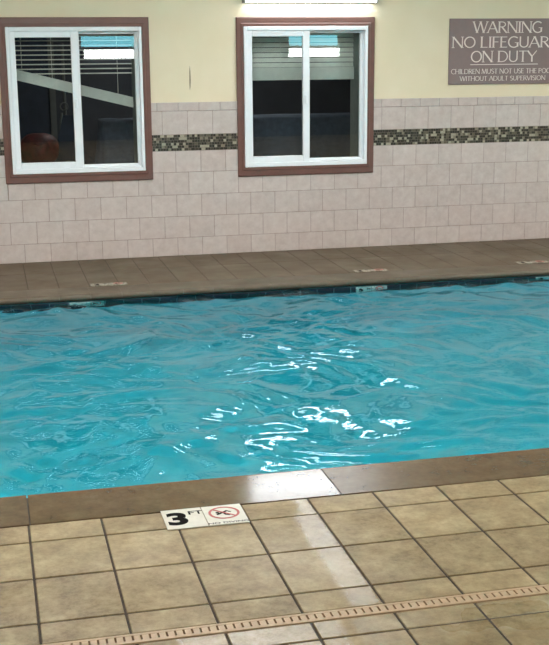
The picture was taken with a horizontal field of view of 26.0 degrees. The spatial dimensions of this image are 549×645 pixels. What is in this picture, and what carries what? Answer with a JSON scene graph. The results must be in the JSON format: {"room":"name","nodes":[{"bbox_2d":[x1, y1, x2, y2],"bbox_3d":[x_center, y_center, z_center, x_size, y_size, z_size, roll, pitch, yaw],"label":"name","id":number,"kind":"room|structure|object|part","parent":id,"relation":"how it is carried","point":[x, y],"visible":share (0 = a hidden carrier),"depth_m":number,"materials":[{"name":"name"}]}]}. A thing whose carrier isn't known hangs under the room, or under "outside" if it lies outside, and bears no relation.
{"room":"indoor swimming pool","nodes":[
{"label":"indoor swimming pool","id":0,"kind":"room"},
{"bbox_2d":[0,0,548,263],"bbox_3d":[0.325,-1.289,9.947,10.000,3.920,0.303,-4,13,-13],"label":"wall","id":1,"kind":"structure","parent":0,"point":[452,163],"depth_m":9.75,"materials":[{"name":"beige paint"}]},
{"bbox_2d":[0,17,152,183],"bbox_3d":[-1.564,-1.750,9.361,1.148,1.256,0.326,-4,13,-13],"label":"window","id":2,"kind":"structure","parent":1,"relation":"in","point":[11,28],"depth_m":9.22,"materials":[{"name":"white plastic"}]},
{"bbox_3d":[-1.757,-1.710,9.182,0.514,1.043,0.036,-4,13,-13],"label":"sash","id":3,"kind":"part","parent":2,"relation":"part of","materials":[{"name":"white plastic"}]},
{"bbox_2d":[15,35,133,107],"bbox_3d":[-1.601,-1.996,9.361,0.960,0.618,0.054,-4,13,-13],"label":"blind","id":4,"kind":"object","parent":2,"relation":"attached to","point":[32,78],"visible":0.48,"depth_m":9.36,"materials":[{"name":"plastic"}]},
{"bbox_3d":[-1.600,-1.852,9.396,0.960,0.322,0.044,-4,13,-13],"label":"rail","id":5,"kind":"part","parent":4,"relation":"part of","materials":[{"name":"plastic"}]},
{"bbox_3d":[-1.245,-2.011,9.419,0.004,0.555,0.003,0,13,1],"label":"cord","id":6,"kind":"part","parent":4,"relation":"part of","materials":[{"name":"plastic"}]},
{"bbox_3d":[-1.309,-1.746,9.325,0.502,1.043,0.036,-4,13,-13],"label":"sash","id":7,"kind":"part","parent":2,"relation":"part of","materials":[{"name":"white plastic"}]},
{"bbox_2d":[236,17,374,176],"bbox_3d":[0.225,-1.860,9.780,1.148,1.256,0.326,-4,13,-13],"label":"window","id":8,"kind":"structure","parent":1,"relation":"in","point":[360,160],"depth_m":9.65,"materials":[{"name":"white plastic"}]},
{"bbox_3d":[0.032,-1.820,9.601,0.514,1.043,0.036,-4,13,-13],"label":"sash","id":9,"kind":"part","parent":8,"relation":"part of","materials":[{"name":"white plastic"}]},
{"bbox_2d":[252,33,353,80],"bbox_3d":[0.188,-2.203,9.758,0.960,0.418,0.054,-4,13,-13],"label":"blind","id":10,"kind":"object","parent":8,"relation":"attached to","point":[340,64],"visible":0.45,"depth_m":9.77,"materials":[{"name":"plastic"}]},
{"bbox_3d":[0.048,-2.173,9.703,0.004,0.385,0.003,0,13,1],"label":"cord","id":11,"kind":"part","parent":10,"relation":"part of","materials":[{"name":"plastic"}]},
{"bbox_3d":[0.189,-2.049,9.795,0.960,0.100,0.044,-4,13,-13],"label":"rail","id":12,"kind":"part","parent":10,"relation":"part of","materials":[{"name":"plastic"}]},
{"bbox_3d":[0.544,-2.203,9.820,0.004,0.385,0.003,0,13,1],"label":"cord","id":13,"kind":"part","parent":10,"relation":"part of","materials":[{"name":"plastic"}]},
{"bbox_3d":[0.481,-1.856,9.745,0.502,1.043,0.036,-4,13,-13],"label":"sash","id":14,"kind":"part","parent":8,"relation":"part of","materials":[{"name":"white plastic"}]},
{"bbox_2d":[242,0,377,2],"bbox_3d":[0.286,-2.616,9.440,1.096,0.155,0.095,-4,13,-13],"label":"wall light","id":15,"kind":"object","parent":1,"relation":"attached to","point":[243,1],"visible":1,"depth_m":9.44,"materials":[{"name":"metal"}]},
{"bbox_2d":[448,18,548,84],"bbox_3d":[1.946,-2.272,9.972,1.031,0.535,0.014,-4,13,-13],"label":"warning sign","id":16,"kind":"object","parent":1,"relation":"attached to","point":[495,50],"visible":1,"depth_m":9.95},
{"bbox_2d":[0,475,548,644],"bbox_3d":[1.753,0.706,4.378,10.000,0.100,0.895,-4,13,-13],"label":"floor","id":17,"kind":"structure","parent":0,"point":[115,576],"depth_m":3.89,"materials":[{"name":"tile"}]},
{"bbox_2d":[160,507,208,530],"bbox_3d":[-0.321,0.699,4.240,0.147,0.004,0.178,-4,13,-13],"label":"depth marker","id":18,"kind":"object","parent":17,"relation":"on","point":[178,519],"visible":1,"depth_m":4.23,"materials":[{"name":"white tile"}]},
{"bbox_2d":[201,504,249,525],"bbox_3d":[-0.178,0.690,4.273,0.145,0.005,0.178,-4,13,-13],"label":"marker","id":19,"kind":"object","parent":17,"relation":"on","point":[229,514],"visible":1,"depth_m":4.26,"materials":[{"name":"white tile"}]},
{"bbox_2d":[0,238,548,290],"bbox_3d":[0.495,-0.446,9.440,10.000,0.100,1.128,-4,13,-13],"label":"floor","id":20,"kind":"structure","parent":0,"point":[225,266],"depth_m":9.28,"materials":[{"name":"beige tile"}]},
{"bbox_2d":[90,283,108,285],"bbox_3d":[-1.248,-0.271,8.497,0.128,0.004,0.085,-4,13,-13],"label":"depth marker","id":21,"kind":"object","parent":20,"relation":"on","point":[95,284],"visible":1,"depth_m":8.49,"materials":[{"name":"white tile"}]},
{"bbox_2d":[109,282,127,284],"bbox_3d":[-1.122,-0.279,8.527,0.128,0.005,0.085,-4,13,-13],"label":"marker","id":22,"kind":"object","parent":20,"relation":"on","point":[114,283],"visible":1,"depth_m":8.52,"materials":[{"name":"white tile"}]},
{"bbox_2d":[353,269,371,272],"bbox_3d":[0.661,-0.388,8.945,0.128,0.004,0.085,-4,13,-13],"label":"depth marker","id":23,"kind":"object","parent":20,"relation":"on","point":[365,270],"visible":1,"depth_m":8.95,"materials":[{"name":"white tile"}]},
{"bbox_2d":[369,269,388,271],"bbox_3d":[0.788,-0.396,8.975,0.128,0.005,0.085,-4,13,-13],"label":"marker","id":24,"kind":"object","parent":20,"relation":"on","point":[372,270],"visible":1,"depth_m":8.95,"materials":[{"name":"white tile"}]},
{"bbox_2d":[515,261,533,263],"bbox_3d":[1.944,-0.466,9.246,0.128,0.004,0.085,-4,13,-13],"label":"depth marker","id":25,"kind":"object","parent":20,"relation":"on","point":[520,262],"visible":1,"depth_m":9.23,"materials":[{"name":"white tile"}]},
{"bbox_2d":[531,260,548,262],"bbox_3d":[2.071,-0.474,9.275,0.128,0.005,0.085,-4,13,-13],"label":"marker","id":26,"kind":"object","parent":20,"relation":"on","point":[538,261],"visible":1,"depth_m":9.27,"materials":[{"name":"white tile"}]},
{"bbox_2d":[0,275,548,307],"bbox_3d":[1.157,0.673,6.999,10.040,1.100,4.275,-4,13,-13],"label":"basin","id":27,"kind":"object","parent":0,"point":[491,279],"visible":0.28,"depth_m":8.57,"materials":[{"name":"teal paint"}]},
{"bbox_2d":[0,277,548,497],"bbox_3d":[1.133,0.144,6.873,10.000,0.049,3.775,-4,13,-13],"label":"pool water","id":28,"kind":"object","parent":27,"relation":"in","point":[103,393],"visible":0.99,"depth_m":6.20,"materials":[{"name":"blue liquid"}]},
{"bbox_2d":[0,448,548,527],"bbox_3d":[1.610,0.550,4.947,10.000,0.050,0.314,-4,13,-13],"label":"pool coping","id":29,"kind":"object","parent":27,"relation":"on","point":[57,507],"visible":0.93,"depth_m":4.54,"materials":[{"name":"tile"}]},
{"bbox_2d":[0,263,548,304],"bbox_3d":[0.661,-0.320,8.768,10.000,0.048,0.275,-4,13,-13],"label":"pool coping","id":30,"kind":"object","parent":27,"relation":"on","point":[536,269],"visible":1,"depth_m":8.53},
{"bbox_2d":[356,286,370,289],"bbox_3d":[0.648,-0.217,8.651,0.118,0.090,0.004,-4,13,-13],"label":"depth marker","id":31,"kind":"object","parent":27,"relation":"attached to","point":[365,287],"visible":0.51,"depth_m":8.64,"materials":[{"name":"white tile"}]},
{"bbox_2d":[372,285,386,288],"bbox_3d":[0.765,-0.224,8.678,0.118,0.090,0.005,-4,13,-13],"label":"marker","id":32,"kind":"object","parent":27,"relation":"attached to","point":[383,286],"visible":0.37,"depth_m":8.67,"materials":[{"name":"white tile"}]},
{"bbox_2d":[133,594,548,644],"bbox_3d":[2.647,1.525,0.776,10.000,0.100,6.588,-4,13,-13],"label":"floor","id":33,"kind":"structure","parent":0,"point":[523,620],"depth_m":3.42,"materials":[{"name":"tile"}]},
{"bbox_2d":[43,584,548,644],"bbox_3d":[1.865,0.798,3.924,10.000,0.082,0.054,-4,13,-13],"label":"drain","id":34,"kind":"object","parent":33,"relation":"in","point":[279,621],"visible":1,"depth_m":3.50,"materials":[{"name":"beige plastic"}]},
{"label":"outside","id":35,"kind":"structure","parent":0,"visible":0},
{"bbox_2d":[53,34,350,163],"bbox_3d":[-0.944,-2.227,11.167,6.400,2.820,3.010,-4,13,-13],"label":"room beyond","id":36,"kind":"structure","parent":35,"point":[332,95],"depth_m":12.46,"materials":[{"name":"black"}]},
{"bbox_2d":[15,38,57,162],"bbox_3d":[-2.663,-2.182,12.190,0.840,2.100,0.080,-4,13,-13],"label":"door","id":37,"kind":"structure","parent":36,"relation":"attached to","point":[36,103],"depth_m":12.20,"materials":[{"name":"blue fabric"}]},
{"bbox_3d":[-2.663,-2.182,12.190,0.840,2.100,0.080,-4,13,-13],"label":"frame","id":38,"kind":"part","parent":37,"relation":"part of","materials":[{"name":"grey metal"}]},
{"bbox_2d":[59,43,68,161],"bbox_3d":[-1.901,-1.679,10.869,0.277,1.700,0.277,-4,13,-13],"label":"coat stand","id":39,"kind":"object","parent":36,"relation":"on","point":[64,103],"visible":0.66,"depth_m":10.77,"materials":[{"name":"black metal"}]},
{"bbox_2d":[56,113,73,161],"bbox_3d":[-1.801,-1.230,10.207,0.260,1.122,0.025,-4,13,-13],"label":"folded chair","id":40,"kind":"object","parent":36,"relation":"on","point":[66,129],"visible":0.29,"depth_m":10.12,"materials":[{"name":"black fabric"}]},
{"bbox_3d":[-1.858,-1.226,10.191,0.140,1.122,0.020,-4,13,-13],"label":"rail","id":41,"kind":"part","parent":40,"relation":"part of","materials":[{"name":"black metal"}]},
{"bbox_2d":[95,118,133,163],"bbox_3d":[-1.133,-1.266,10.449,1.031,1.041,0.637,-4,13,-13],"label":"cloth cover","id":42,"kind":"object","parent":36,"relation":"on","point":[115,136],"visible":0.22,"depth_m":10.13,"materials":[{"name":"grey fabric"}]},
{"bbox_2d":[253,112,349,157],"bbox_3d":[0.444,-1.374,10.870,1.724,1.041,0.773,-4,13,-13],"label":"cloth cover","id":43,"kind":"object","parent":36,"relation":"on","point":[273,134],"visible":0.19,"depth_m":10.49,"materials":[{"name":"grey fabric"}]},
{"bbox_3d":[-2.165,-0.943,9.905,0.600,0.700,0.380,-4,13,-13],"label":"cabinet","id":44,"kind":"object","parent":36,"relation":"on","visible":0},
{"bbox_2d":[20,133,58,162],"bbox_3d":[-1.945,-1.428,9.829,0.331,0.272,0.294,-4,13,-13],"label":"chair","id":45,"kind":"object","parent":44,"relation":"on","point":[35,147],"visible":0.82,"depth_m":9.73,"materials":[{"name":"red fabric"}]}
]}

